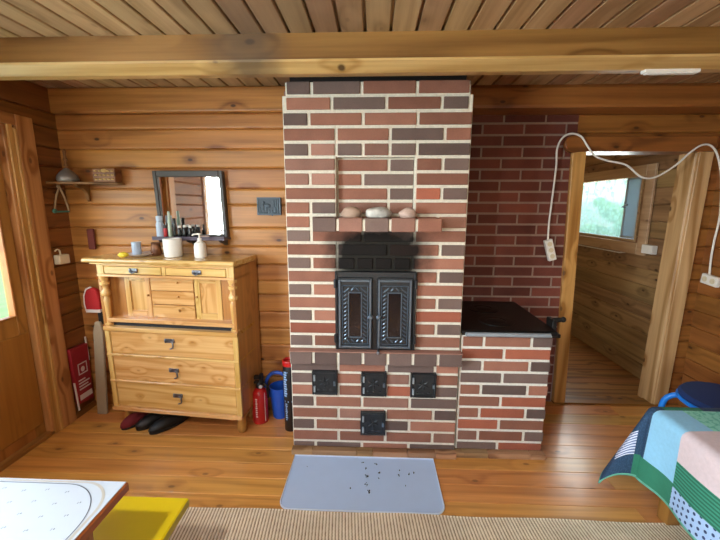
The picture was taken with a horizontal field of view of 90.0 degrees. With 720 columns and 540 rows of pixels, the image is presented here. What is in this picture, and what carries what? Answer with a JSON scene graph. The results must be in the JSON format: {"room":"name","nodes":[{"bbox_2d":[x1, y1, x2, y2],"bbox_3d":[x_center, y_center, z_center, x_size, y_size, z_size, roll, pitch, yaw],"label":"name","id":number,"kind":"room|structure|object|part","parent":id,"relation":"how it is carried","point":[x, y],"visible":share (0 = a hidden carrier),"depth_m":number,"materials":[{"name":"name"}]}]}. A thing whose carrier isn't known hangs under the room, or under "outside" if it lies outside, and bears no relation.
{"room":"traditional dwelling","nodes":[
{"label":"traditional dwelling","id":0,"kind":"room"},
{"bbox_2d":[0,80,93,412],"bbox_3d":[-2.171,0.331,0.288,0.105,2.255,4.880,1,10,2],"label":"wall","id":1,"kind":"structure","parent":0,"point":[24,98],"depth_m":2.38,"materials":[{"name":"brown wood"}]},
{"bbox_2d":[0,110,76,471],"bbox_3d":[-2.091,0.176,1.788,0.110,2.030,1.232,1,10,2],"label":"door","id":2,"kind":"structure","parent":1,"relation":"in","point":[37,398],"depth_m":2.21,"materials":[{"name":"brown wood"}]},
{"bbox_3d":[-2.090,-0.786,1.614,0.106,0.075,1.010,1,10,2],"label":"head casing","id":3,"kind":"part","parent":2,"relation":"part of","materials":[{"name":"brown wood"}]},
{"bbox_3d":[-2.091,0.770,1.879,0.014,0.628,0.862,1,10,2],"label":"panel","id":4,"kind":"part","parent":2,"relation":"part of","materials":[{"name":"brown wood"}]},
{"bbox_2d":[53,249,69,264],"bbox_3d":[-2.011,-0.094,2.422,0.044,0.106,0.088,1,10,2],"label":"wall socket","id":5,"kind":"object","parent":1,"relation":"attached to","point":[59,259],"visible":1,"depth_m":2.40,"materials":[{"name":"beige plastic"}]},
{"bbox_2d":[67,336,92,409],"bbox_3d":[-2.015,0.746,2.599,0.034,0.500,0.161,1,10,2],"label":"blanket","id":6,"kind":"object","parent":1,"relation":"attached to","point":[78,356],"visible":1,"depth_m":2.58,"materials":[{"name":"red fabric"}]},
{"bbox_2d":[76,400,96,418],"bbox_3d":[-2.022,1.028,2.659,0.014,0.045,0.186,1,10,2],"label":"baseboard","id":7,"kind":"structure","parent":1,"relation":"attached to","point":[92,404],"depth_m":2.65,"materials":[{"name":"brown wood"}]},
{"bbox_2d":[47,86,290,407],"bbox_3d":[-1.203,-0.077,2.568,1.660,2.255,0.135,1,10,2],"label":"wall","id":8,"kind":"structure","parent":0,"point":[237,131],"depth_m":2.42,"materials":[{"name":"brown wood"}]},
{"bbox_2d":[46,181,124,201],"bbox_3d":[-1.811,-0.519,2.391,0.426,0.126,0.146,1,10,2],"label":"corner shelf","id":9,"kind":"object","parent":8,"relation":"attached to","point":[84,186],"visible":1,"depth_m":2.38,"materials":[{"name":"brown wood"}]},
{"bbox_2d":[52,185,69,212],"bbox_3d":[-2.014,-0.476,2.406,0.028,0.190,0.131,1,10,2],"label":"strap hanger","id":10,"kind":"object","parent":9,"relation":"hanging from","point":[54,210],"visible":1,"depth_m":2.40,"materials":[{"name":"brown leather"}]},
{"bbox_2d":[56,149,79,181],"bbox_3d":[-1.921,-0.682,2.353,0.124,0.208,0.124,1,10,2],"label":"bell","id":11,"kind":"object","parent":9,"relation":"on","point":[67,175],"visible":0.95,"depth_m":2.33,"materials":[{"name":"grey metal"}]},
{"bbox_3d":[-1.921,-0.722,2.346,0.028,0.128,0.028,1,10,2],"label":"handle","id":12,"kind":"part","parent":11,"relation":"part of","materials":[{"name":"brown wood"}]},
{"bbox_2d":[93,168,121,182],"bbox_3d":[-1.685,-0.629,2.398,0.150,0.089,0.079,1,10,2],"label":"box","id":13,"kind":"object","parent":9,"relation":"on","point":[99,174],"visible":0.99,"depth_m":2.37,"materials":[{"name":"brown wood"}]},
{"bbox_2d":[86,229,95,248],"bbox_3d":[-1.874,-0.216,2.513,0.050,0.145,0.018,1,10,2],"label":"hand towel","id":14,"kind":"object","parent":8,"relation":"hanging from","point":[90,232],"visible":1,"depth_m":2.50,"materials":[{"name":"fabric"}]},
{"bbox_2d":[83,286,103,323],"bbox_3d":[-1.895,0.250,2.568,0.127,0.279,0.051,1,10,2],"label":"oven mitt","id":15,"kind":"object","parent":8,"relation":"hanging from","point":[91,296],"visible":0.93,"depth_m":2.54,"materials":[{"name":"red fabric"}]},
{"bbox_2d":[152,171,230,244],"bbox_3d":[-1.136,-0.408,2.401,0.490,0.497,0.113,1,10,2],"label":"mirror","id":16,"kind":"object","parent":8,"relation":"attached to","point":[198,198],"visible":0.84,"depth_m":2.42,"materials":[{"name":"mirror"}]},
{"bbox_2d":[156,216,163,236],"bbox_3d":[-1.337,-0.289,2.407,0.048,0.145,0.047,1,10,2],"label":"bottle","id":17,"kind":"object","parent":16,"relation":"on","point":[159,224],"visible":0.89,"depth_m":2.39,"materials":[{"name":"white plastic"}]},
{"bbox_2d":[163,225,167,236],"bbox_3d":[-1.302,-0.259,2.411,0.024,0.085,0.024,1,10,2],"label":"bottle","id":18,"kind":"object","parent":16,"relation":"on","point":[165,231],"visible":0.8,"depth_m":2.40,"materials":[{"name":"red plastic"}]},
{"bbox_2d":[167,211,172,236],"bbox_3d":[-1.269,-0.303,2.401,0.026,0.175,0.026,1,10,2],"label":"bottle","id":19,"kind":"object","parent":16,"relation":"on","point":[169,222],"visible":0.89,"depth_m":2.39,"materials":[{"name":"plastic"}]},
{"bbox_2d":[172,218,176,236],"bbox_3d":[-1.238,-0.280,2.404,0.022,0.130,0.022,1,10,2],"label":"bottle","id":20,"kind":"object","parent":16,"relation":"on","point":[173,219],"visible":0.84,"depth_m":2.40,"materials":[{"name":"black plastic"}]},
{"bbox_2d":[177,225,181,236],"bbox_3d":[-1.206,-0.257,2.407,0.027,0.082,0.027,1,10,2],"label":"bottle","id":21,"kind":"object","parent":16,"relation":"on","point":[179,230],"visible":0.86,"depth_m":2.40,"materials":[{"name":"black plastic"}]},
{"bbox_2d":[183,225,187,236],"bbox_3d":[-1.170,-0.258,2.406,0.027,0.085,0.027,1,10,2],"label":"bottle","id":22,"kind":"object","parent":16,"relation":"on","point":[184,226],"visible":0.87,"depth_m":2.40,"materials":[{"name":"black plastic"}]},
{"bbox_2d":[188,225,192,236],"bbox_3d":[-1.134,-0.256,2.405,0.027,0.082,0.027,1,10,2],"label":"bottle","id":23,"kind":"object","parent":16,"relation":"on","point":[190,232],"visible":0.86,"depth_m":2.40,"materials":[{"name":"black plastic"}]},
{"bbox_3d":[-1.137,-0.432,2.434,0.436,0.392,0.008,1,10,2],"label":"glass","id":24,"kind":"part","parent":16,"relation":"part of","materials":[{"name":"white mirror"}]},
{"bbox_2d":[152,237,230,240],"bbox_3d":[-1.137,-0.217,2.436,0.490,0.025,0.113,1,10,2],"label":"shelf","id":25,"kind":"object","parent":16,"relation":"attached to","point":[153,238],"depth_m":2.38,"materials":[{"name":"wood"}]},
{"bbox_2d":[194,225,197,236],"bbox_3d":[-1.094,-0.257,2.403,0.026,0.085,0.026,1,10,2],"label":"bottle","id":26,"kind":"object","parent":16,"relation":"on","point":[196,230],"visible":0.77,"depth_m":2.40,"materials":[{"name":"black glass"}]},
{"bbox_2d":[257,197,281,215],"bbox_3d":[-0.610,-0.425,2.423,0.159,0.125,0.030,1,10,2],"label":"wall plaque","id":27,"kind":"object","parent":8,"relation":"attached to","point":[269,206],"visible":1,"depth_m":2.41,"materials":[{"name":"metal"}]},
{"bbox_2d":[0,334,681,522],"bbox_3d":[0.167,1.248,1.677,4.690,0.030,7.268,1,10,2],"label":"floor","id":28,"kind":"structure","parent":0,"point":[207,462],"depth_m":2.13,"materials":[{"name":"brown wood"}]},
{"bbox_2d":[0,478,128,539],"bbox_3d":[-1.357,1.033,0.699,1.354,0.731,0.864,1,10,2],"label":"dining table","id":29,"kind":"object","parent":28,"relation":"on","point":[30,509],"visible":1,"depth_m":0.94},
{"bbox_2d":[93,321,107,413],"bbox_3d":[-1.875,0.711,2.602,0.088,0.690,0.065,1,10,2],"label":"leaning board","id":30,"kind":"object","parent":28,"relation":"on","point":[98,332],"visible":0.95,"depth_m":2.59,"materials":[{"name":"brown wood"}]},
{"bbox_2d":[120,412,149,429],"bbox_3d":[-1.570,1.034,2.536,0.093,0.078,0.220,5,11,26],"label":"slipper","id":31,"kind":"object","parent":28,"relation":"on","point":[131,420],"visible":0.56,"depth_m":2.48,"materials":[{"name":"red fabric"}]},
{"bbox_2d":[93,496,188,539],"bbox_3d":[-1.249,1.077,1.255,1.230,0.450,0.270,1,10,2],"label":"bench","id":32,"kind":"object","parent":28,"relation":"on","point":[131,518],"visible":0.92,"depth_m":1.23,"materials":[{"name":"yellow paint"}]},
{"bbox_2d":[135,413,168,430],"bbox_3d":[-1.440,1.036,2.526,0.093,0.078,0.240,9,13,39],"label":"clog","id":33,"kind":"object","parent":28,"relation":"on","point":[148,420],"visible":0.58,"depth_m":2.47,"materials":[{"name":"black rubber"}]},
{"bbox_2d":[148,415,189,434],"bbox_3d":[-1.322,1.043,2.492,0.093,0.078,0.260,9,13,39],"label":"clog","id":34,"kind":"object","parent":28,"relation":"on","point":[167,422],"visible":0.87,"depth_m":2.45,"materials":[{"name":"black rubber"}]},
{"bbox_2d":[81,253,261,432],"bbox_3d":[-1.234,0.488,2.472,1.017,1.177,0.356,2,10,8],"label":"dresser","id":35,"kind":"object","parent":28,"relation":"on","point":[182,334],"visible":0.97,"depth_m":2.33,"materials":[{"name":"brown wood"}]},
{"bbox_3d":[-1.647,0.427,2.501,0.022,1.005,0.270,2,10,8],"label":"panel","id":36,"kind":"part","parent":35,"relation":"part of","materials":[{"name":"brown wood"}]},
{"bbox_3d":[-1.593,0.166,2.387,0.104,0.280,0.015,2,10,8],"label":"panel","id":37,"kind":"part","parent":35,"relation":"part of","materials":[{"name":"brown wood"}]},
{"bbox_2d":[118,252,128,257],"bbox_3d":[-1.502,-0.096,2.284,0.046,0.038,0.047,5,11,24],"label":"lemon","id":38,"kind":"object","parent":35,"relation":"on","point":[121,254],"visible":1,"depth_m":2.27,"materials":[{"name":"yellow food"}]},
{"bbox_3d":[-1.427,0.003,2.263,0.393,0.047,0.018,2,10,8],"label":"drawer","id":39,"kind":"part","parent":35,"relation":"part of","materials":[{"name":"brown wood"}]},
{"bbox_3d":[-1.417,0.007,2.240,0.062,0.034,0.022,2,10,8],"label":"handle","id":40,"kind":"part","parent":35,"relation":"part of","materials":[{"name":"grey metal"}]},
{"bbox_3d":[-1.449,0.053,2.347,0.110,0.036,0.022,2,10,8],"label":"door rail","id":41,"kind":"part","parent":35,"relation":"part of","materials":[{"name":"brown wood"}]},
{"bbox_3d":[-1.450,0.171,2.368,0.180,0.274,0.022,2,10,8],"label":"cabinet door","id":42,"kind":"part","parent":35,"relation":"part of","materials":[{"name":"brown wood"}]},
{"bbox_3d":[-1.449,0.168,2.371,0.114,0.202,0.009,2,10,8],"label":"door panel","id":43,"kind":"part","parent":35,"relation":"part of","materials":[{"name":"brown wood"}]},
{"bbox_2d":[128,252,152,256],"bbox_3d":[-1.455,-0.102,2.378,0.172,0.017,0.172,1,10,2],"label":"saucer","id":44,"kind":"object","parent":35,"relation":"on","point":[143,253],"visible":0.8,"depth_m":2.37,"materials":[{"name":"white ceramic"}]},
{"bbox_2d":[131,242,141,254],"bbox_3d":[-1.482,-0.145,2.386,0.060,0.082,0.060,1,10,2],"label":"egg cup","id":45,"kind":"object","parent":44,"relation":"on","point":[136,246],"visible":1,"depth_m":2.37,"materials":[{"name":"white ceramic"}]},
{"bbox_3d":[-1.450,0.286,2.389,0.110,0.040,0.022,2,10,8],"label":"door rail","id":46,"kind":"part","parent":35,"relation":"part of","materials":[{"name":"brown wood"}]},
{"bbox_2d":[151,242,161,255],"bbox_3d":[-1.364,-0.142,2.408,0.068,0.085,0.067,1,10,2],"label":"beaker","id":47,"kind":"object","parent":35,"relation":"on","point":[156,249],"visible":1,"depth_m":2.38,"materials":[{"name":"brown ceramic"}]},
{"bbox_3d":[-1.222,0.475,2.302,0.075,0.066,0.027,2,10,8],"label":"handle","id":48,"kind":"part","parent":35,"relation":"part of","materials":[{"name":"grey metal"}]},
{"bbox_3d":[-1.212,0.452,2.354,0.924,0.990,0.098,2,10,8],"label":"frame","id":49,"kind":"part","parent":35,"relation":"part of","materials":[{"name":"brown wood"}]},
{"bbox_2d":[107,315,233,327],"bbox_3d":[-1.211,0.329,2.333,0.884,0.026,0.086,2,10,8],"label":"shelf","id":50,"kind":"object","parent":35,"relation":"attached to","point":[196,321],"depth_m":2.32,"materials":[{"name":"brown wood"}]},
{"bbox_3d":[-1.200,0.023,2.353,0.924,0.016,0.256,2,10,8],"label":"rail","id":51,"kind":"part","parent":35,"relation":"part of","materials":[{"name":"brown wood"}]},
{"bbox_2d":[162,238,182,257],"bbox_3d":[-1.209,-0.145,2.325,0.112,0.120,0.112,1,10,2],"label":"cup","id":52,"kind":"object","parent":35,"relation":"on","point":[172,247],"visible":1,"depth_m":2.28,"materials":[{"name":"white ceramic"}]},
{"bbox_3d":[-1.206,0.088,2.316,0.298,0.092,0.023,2,10,8],"label":"drawer","id":53,"kind":"part","parent":35,"relation":"part of","materials":[{"name":"brown wood"}]},
{"bbox_3d":[-1.216,0.482,2.326,0.850,0.156,0.018,2,10,8],"label":"drawer","id":54,"kind":"part","parent":35,"relation":"part of","materials":[{"name":"brown wood"}]},
{"bbox_3d":[-1.206,0.181,2.332,0.298,0.088,0.023,2,10,8],"label":"drawer","id":55,"kind":"part","parent":35,"relation":"part of","materials":[{"name":"brown wood"}]},
{"bbox_3d":[-1.211,0.674,2.337,0.075,0.066,0.027,2,10,8],"label":"handle","id":56,"kind":"part","parent":35,"relation":"part of","materials":[{"name":"grey metal"}]},
{"bbox_3d":[-1.207,0.270,2.349,0.298,0.086,0.023,2,10,8],"label":"drawer","id":57,"kind":"part","parent":35,"relation":"part of","materials":[{"name":"brown wood"}]},
{"bbox_3d":[-1.200,-0.043,2.344,0.924,0.012,0.250,2,10,8],"label":"rail","id":58,"kind":"part","parent":35,"relation":"part of","materials":[{"name":"brown wood"}]},
{"bbox_3d":[-1.217,0.657,2.357,0.850,0.169,0.018,2,10,8],"label":"drawer","id":59,"kind":"part","parent":35,"relation":"part of","materials":[{"name":"brown wood"}]},
{"bbox_3d":[-1.217,0.844,2.391,0.850,0.179,0.018,2,10,8],"label":"drawer","id":60,"kind":"part","parent":35,"relation":"part of","materials":[{"name":"brown wood"}]},
{"bbox_3d":[-1.199,0.849,2.366,0.075,0.066,0.027,2,10,8],"label":"handle","id":61,"kind":"part","parent":35,"relation":"part of","materials":[{"name":"grey metal"}]},
{"bbox_3d":[-1.202,0.371,2.414,0.924,0.028,0.260,2,10,8],"label":"rail","id":62,"kind":"part","parent":35,"relation":"part of","materials":[{"name":"brown wood"}]},
{"bbox_3d":[-1.202,0.547,2.446,0.924,0.014,0.258,2,10,8],"label":"rail","id":63,"kind":"part","parent":35,"relation":"part of","materials":[{"name":"brown wood"}]},
{"bbox_3d":[-1.202,0.729,2.479,0.924,0.014,0.258,2,10,8],"label":"rail","id":64,"kind":"part","parent":35,"relation":"part of","materials":[{"name":"brown wood"}]},
{"bbox_3d":[-1.203,0.927,2.512,0.924,0.025,0.264,2,10,8],"label":"rail","id":65,"kind":"part","parent":35,"relation":"part of","materials":[{"name":"brown wood"}]},
{"bbox_3d":[-1.005,0.014,2.207,0.393,0.047,0.018,2,10,8],"label":"drawer","id":66,"kind":"part","parent":35,"relation":"part of","materials":[{"name":"brown wood"}]},
{"bbox_3d":[-0.996,0.018,2.184,0.062,0.034,0.022,2,10,8],"label":"handle","id":67,"kind":"part","parent":35,"relation":"part of","materials":[{"name":"grey metal"}]},
{"bbox_2d":[192,233,206,257],"bbox_3d":[-1.022,-0.157,2.300,0.074,0.155,0.074,5,11,25],"label":"soap dispenser","id":68,"kind":"object","parent":35,"relation":"on","point":[200,251],"visible":1,"depth_m":2.28,"materials":[{"name":"white plastic"}]},
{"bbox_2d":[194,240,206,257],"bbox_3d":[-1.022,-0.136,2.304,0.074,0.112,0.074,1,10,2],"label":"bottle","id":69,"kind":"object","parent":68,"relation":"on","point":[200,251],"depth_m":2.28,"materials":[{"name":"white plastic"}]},
{"bbox_3d":[-0.964,0.066,2.282,0.110,0.036,0.022,2,10,8],"label":"door rail","id":70,"kind":"part","parent":35,"relation":"part of","materials":[{"name":"brown wood"}]},
{"bbox_3d":[-0.964,0.184,2.303,0.180,0.274,0.022,2,10,8],"label":"cabinet door","id":71,"kind":"part","parent":35,"relation":"part of","materials":[{"name":"brown wood"}]},
{"bbox_3d":[-0.964,0.181,2.306,0.114,0.202,0.009,2,10,8],"label":"door panel","id":72,"kind":"part","parent":35,"relation":"part of","materials":[{"name":"brown wood"}]},
{"bbox_3d":[-0.965,0.299,2.324,0.110,0.040,0.022,2,10,8],"label":"door rail","id":73,"kind":"part","parent":35,"relation":"part of","materials":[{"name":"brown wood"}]},
{"bbox_3d":[-0.820,0.186,2.284,0.104,0.280,0.015,2,10,8],"label":"panel","id":74,"kind":"part","parent":35,"relation":"part of","materials":[{"name":"brown wood"}]},
{"bbox_3d":[-0.749,0.446,2.411,0.022,1.005,0.330,2,10,8],"label":"panel","id":75,"kind":"part","parent":35,"relation":"part of","materials":[{"name":"brown wood"}]},
{"bbox_2d":[252,373,268,424],"bbox_3d":[-0.703,0.895,2.527,0.109,0.360,0.108,9,14,42],"label":"fire extinguisher","id":76,"kind":"object","parent":28,"relation":"on","point":[260,393],"visible":0.96,"depth_m":2.49,"materials":[{"name":"red paint"}]},
{"bbox_2d":[264,371,284,418],"bbox_3d":[-0.584,0.888,2.604,0.168,0.347,0.148,8,13,38],"label":"watering can","id":77,"kind":"object","parent":28,"relation":"on","point":[276,392],"visible":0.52,"depth_m":2.56,"materials":[{"name":"blue plastic"}]},
{"bbox_3d":[-0.592,0.819,2.586,0.195,0.205,0.025,1,10,2],"label":"handle","id":78,"kind":"part","parent":77,"relation":"part of","materials":[{"name":"blue plastic"}]},
{"bbox_2d":[282,357,292,431],"bbox_3d":[-0.471,0.840,2.432,0.092,0.503,0.092,1,10,2],"label":"canister","id":79,"kind":"object","parent":28,"relation":"on","point":[287,378],"visible":0.67,"depth_m":2.39,"materials":[{"name":"black plastic"}]},
{"bbox_2d":[280,454,444,514],"bbox_3d":[0.014,1.172,1.993,0.846,0.009,0.402,1,10,2],"label":"plate","id":80,"kind":"object","parent":28,"relation":"on","point":[313,482],"visible":1,"depth_m":1.96,"materials":[{"name":"metal"}]},
{"bbox_2d":[350,462,413,493],"bbox_3d":[-0.002,1.164,2.029,0.624,0.005,0.238,1,10,2],"label":"crumbs","id":81,"kind":"object","parent":80,"relation":"on","point":[363,462],"visible":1,"depth_m":2.03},
{"bbox_2d":[282,75,473,459],"bbox_3d":[0.099,-0.044,2.396,1.002,2.259,1.036,1,10,2],"label":"fireplace","id":82,"kind":"object","parent":28,"relation":"on","point":[375,304],"visible":1,"depth_m":2.00,"materials":[{"name":"red brick"}]},
{"bbox_3d":[-0.209,0.666,2.138,0.126,0.126,0.037,1,10,2],"label":"hatch door","id":83,"kind":"part","parent":82,"relation":"part of","materials":[{"name":"metal"}]},
{"bbox_2d":[341,206,361,217],"bbox_3d":[-0.047,-0.307,1.903,0.113,0.059,0.093,1,10,2],"label":"stone","id":84,"kind":"object","parent":82,"relation":"on","point":[351,211],"visible":1,"depth_m":1.87,"materials":[{"name":"stone"}]},
{"bbox_3d":[-0.027,0.252,2.025,0.067,0.254,0.003,1,10,2],"label":"glass pane","id":85,"kind":"part","parent":82,"relation":"part of","materials":[{"name":"black glass"}]},
{"bbox_3d":[-0.027,0.245,2.033,0.195,0.418,0.018,1,10,2],"label":"firebox door","id":86,"kind":"part","parent":82,"relation":"part of","materials":[{"name":"metal"}]},
{"bbox_3d":[0.079,0.923,2.173,0.126,0.126,0.037,1,10,2],"label":"hatch door","id":87,"kind":"part","parent":82,"relation":"part of","materials":[{"name":"metal"}]},
{"bbox_3d":[0.082,0.672,2.127,0.126,0.126,0.037,1,10,2],"label":"hatch door","id":88,"kind":"part","parent":82,"relation":"part of","materials":[{"name":"metal"}]},
{"bbox_3d":[0.086,0.234,2.041,0.466,0.457,0.052,1,10,2],"label":"door frame","id":89,"kind":"part","parent":82,"relation":"part of","materials":[{"name":"metal"}]},
{"bbox_2d":[312,217,441,231],"bbox_3d":[0.088,-0.242,1.908,0.663,0.071,0.145,1,10,2],"label":"mantel shelf","id":90,"kind":"object","parent":82,"relation":"attached to","point":[320,224],"depth_m":1.84,"materials":[{"name":"red brick"}]},
{"bbox_2d":[366,207,391,217],"bbox_3d":[0.100,-0.304,1.897,0.141,0.057,0.093,1,10,2],"label":"stone","id":91,"kind":"object","parent":82,"relation":"on","point":[377,212],"visible":1,"depth_m":1.87,"materials":[{"name":"grey stone"}]},
{"bbox_3d":[0.193,0.247,2.025,0.198,0.418,0.018,1,10,2],"label":"firebox door","id":92,"kind":"part","parent":82,"relation":"part of","materials":[{"name":"metal"}]},
{"bbox_3d":[0.193,0.255,2.016,0.070,0.254,0.003,1,10,2],"label":"glass pane","id":93,"kind":"part","parent":82,"relation":"part of","materials":[{"name":"black glass"}]},
{"bbox_2d":[398,208,416,217],"bbox_3d":[0.250,-0.301,1.895,0.095,0.053,0.088,1,10,2],"label":"stone","id":94,"kind":"object","parent":82,"relation":"on","point":[407,212],"visible":1,"depth_m":1.86,"materials":[{"name":"pink stone"}]},
{"bbox_3d":[0.371,0.677,2.117,0.126,0.126,0.037,1,10,2],"label":"hatch door","id":95,"kind":"part","parent":82,"relation":"part of","materials":[{"name":"metal"}]},
{"bbox_2d":[168,507,692,539],"bbox_3d":[0.107,1.318,1.174,2.850,0.009,1.252,1,10,2],"label":"rug","id":96,"kind":"object","parent":28,"relation":"on","point":[197,523],"visible":0.83,"depth_m":1.71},
{"bbox_2d":[454,301,565,459],"bbox_3d":[0.906,0.660,2.424,0.630,0.867,0.686,1,10,2],"label":"stove","id":97,"kind":"object","parent":28,"relation":"on","point":[502,391],"visible":0.99,"depth_m":2.14,"materials":[{"name":"red brick"}]},
{"bbox_3d":[0.868,0.305,2.378,0.539,0.031,0.652,1,10,2],"label":"hob plate","id":98,"kind":"part","parent":97,"relation":"part of","materials":[{"name":"black metal"}]},
{"bbox_3d":[1.171,0.333,2.144,0.085,0.122,0.090,1,10,2],"label":"damper handle","id":99,"kind":"part","parent":97,"relation":"part of","materials":[{"name":"black metal"}]},
{"bbox_2d":[551,396,657,405],"bbox_3d":[1.898,1.025,2.822,0.800,0.012,0.105,1,10,2],"label":"threshold","id":100,"kind":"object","parent":28,"relation":"on","point":[568,399],"depth_m":2.80,"materials":[{"name":"brown wood"}]},
{"bbox_2d":[657,499,679,525],"bbox_3d":[1.883,1.121,0.821,0.938,0.533,1.885,1,10,2],"label":"bed","id":101,"kind":"object","parent":28,"relation":"on","point":[664,513],"visible":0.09,"depth_m":1.73,"materials":[{"name":"brown wood"}]},
{"bbox_2d":[598,407,719,539],"bbox_3d":[1.748,1.048,0.902,1.095,0.467,1.947,1,10,2],"label":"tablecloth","id":102,"kind":"object","parent":101,"relation":"on","point":[674,452],"visible":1,"depth_m":1.59,"materials":[{"name":"multicoloured fabric"}]},
{"bbox_2d":[658,381,719,407],"bbox_3d":[2.066,0.943,2.018,0.506,0.460,0.506,1,10,2],"label":"stool","id":103,"kind":"object","parent":28,"relation":"on","point":[696,394],"visible":0.71,"depth_m":2.07,"materials":[{"name":"blue paint"}]},
{"bbox_3d":[1.873,0.930,2.194,0.124,0.423,0.030,8,13,37],"label":"leg","id":104,"kind":"part","parent":103,"relation":"part of","materials":[{"name":"blue paint"}]},
{"bbox_2d":[678,381,719,407],"bbox_3d":[2.056,0.732,2.018,0.416,0.045,0.416,1,10,2],"label":"cushion","id":105,"kind":"object","parent":103,"relation":"on","point":[696,394],"depth_m":2.06,"materials":[{"name":"blue fabric"}]},
{"bbox_2d":[0,0,719,87],"bbox_3d":[0.127,-0.793,0.091,4.572,0.040,5.070,1,10,2],"label":"ceiling","id":106,"kind":"structure","parent":0,"point":[18,18],"depth_m":1.46,"materials":[{"name":"brown wood"}]},
{"bbox_2d":[0,26,719,79],"bbox_3d":[0.187,-0.982,1.658,4.530,0.143,0.163,1,10,2],"label":"beam","id":107,"kind":"structure","parent":106,"relation":"attached to","point":[579,50],"depth_m":1.60,"materials":[{"name":"brown wood"}]},
{"bbox_2d":[640,68,700,74],"bbox_3d":[1.400,-0.894,1.624,0.245,0.020,0.030,1,10,2],"label":"strip light","id":108,"kind":"object","parent":107,"relation":"attached to","point":[695,70],"visible":1,"depth_m":1.61,"materials":[{"name":"white plastic"}]},
{"bbox_2d":[643,72,697,74],"bbox_3d":[1.401,-0.886,1.626,0.220,0.004,0.022,1,10,2],"label":"diffuser","id":109,"kind":"object","parent":108,"relation":"attached to","point":[644,73],"depth_m":1.62,"materials":[{"name":"white plastic"}]},
{"bbox_2d":[462,115,578,400],"bbox_3d":[1.028,-0.034,2.703,0.950,2.134,0.112,1,10,2],"label":"brick wall","id":110,"kind":"structure","parent":0,"point":[513,157],"depth_m":2.57,"materials":[{"name":"red brick"}]},
{"bbox_2d":[551,152,585,401],"bbox_3d":[1.525,0.092,2.702,0.135,1.890,0.160,1,10,2],"label":"trim","id":111,"kind":"structure","parent":110,"relation":"attached to","point":[577,159],"depth_m":2.61,"materials":[{"name":"brown wood"}]},
{"bbox_2d":[471,83,719,114],"bbox_3d":[1.532,-1.113,2.384,1.860,0.136,0.298,1,10,2],"label":"beam","id":112,"kind":"structure","parent":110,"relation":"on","point":[655,98],"depth_m":2.25,"materials":[{"name":"brown wood"}]},
{"bbox_2d":[543,133,719,260],"bbox_3d":[1.877,-0.485,2.472,1.128,0.874,0.057,1,10,4],"label":"extension cord","id":113,"kind":"object","parent":110,"relation":"attached to","point":[548,244],"visible":1,"depth_m":2.44,"materials":[{"name":"white plastic"}]},
{"bbox_2d":[579,179,626,236],"bbox_3d":[2.551,-0.673,3.922,0.028,0.570,1.050,1,10,2],"label":"window pane","id":114,"kind":"object","parent":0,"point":[602,201],"visible":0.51,"depth_m":3.76,"materials":[{"name":"clear glass"}]},
{"bbox_2d":[571,155,719,406],"bbox_3d":[2.457,0.160,1.304,0.105,2.255,7.300,1,10,2],"label":"wall","id":115,"kind":"structure","parent":0,"point":[614,293],"depth_m":3.21,"materials":[{"name":"brown wood"}]},
{"bbox_2d":[578,163,658,255],"bbox_3d":[2.539,-0.644,3.826,0.127,0.775,1.610,1,10,2],"label":"window","id":116,"kind":"structure","parent":115,"relation":"in","point":[634,188],"depth_m":3.30,"materials":[{"name":"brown wood"}]},
{"bbox_3d":[2.553,-0.661,3.822,0.100,0.600,1.290,1,10,2],"label":"frame","id":117,"kind":"part","parent":116,"relation":"part of","materials":[{"name":"grey wood"}]},
{"bbox_3d":[2.505,-0.569,3.312,0.034,0.550,0.190,1,10,2],"label":"sash","id":118,"kind":"part","parent":116,"relation":"part of","materials":[{"name":"grey paint"}]},
{"bbox_3d":[2.503,-0.569,3.312,0.006,0.530,0.170,1,10,2],"label":"frosted pane","id":119,"kind":"part","parent":116,"relation":"part of","materials":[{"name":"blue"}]},
{"bbox_2d":[641,244,657,254],"bbox_3d":[2.441,-0.172,3.008,0.048,0.077,0.172,1,10,2],"label":"power outlet","id":120,"kind":"object","parent":115,"relation":"attached to","point":[649,249],"depth_m":3.01,"materials":[{"name":"white plastic"}]},
{"bbox_2d":[700,215,719,287],"bbox_3d":[2.429,-0.129,2.458,0.034,0.488,0.130,1,10,2],"label":"power strip","id":121,"kind":"object","parent":115,"relation":"attached to","point":[706,278],"visible":1,"depth_m":2.48,"materials":[{"name":"white plastic"}]},
{"bbox_2d":[577,114,719,403],"bbox_3d":[1.975,-0.017,2.662,0.975,2.120,0.105,1,10,2],"label":"wall","id":122,"kind":"structure","parent":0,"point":[639,124],"depth_m":2.45,"materials":[{"name":"brown wood"}]},
{"bbox_2d":[563,135,718,405],"bbox_3d":[1.892,0.052,2.670,1.000,1.981,0.180,1,10,2],"label":"door frame","id":123,"kind":"structure","parent":122,"relation":"in","point":[692,176],"depth_m":2.57,"materials":[{"name":"brown wood"}]},
{"label":"outside","id":124,"kind":"structure","parent":0,"visible":0},
{"bbox_2d":[0,267,8,317],"bbox_3d":[-0.005,1.939,0.349,60.000,0.080,60.000,1,10,2],"label":"ground","id":125,"kind":"structure","parent":124,"point":[4,312],"depth_m":7.26,"materials":[{"name":"green plant"}]}
]}

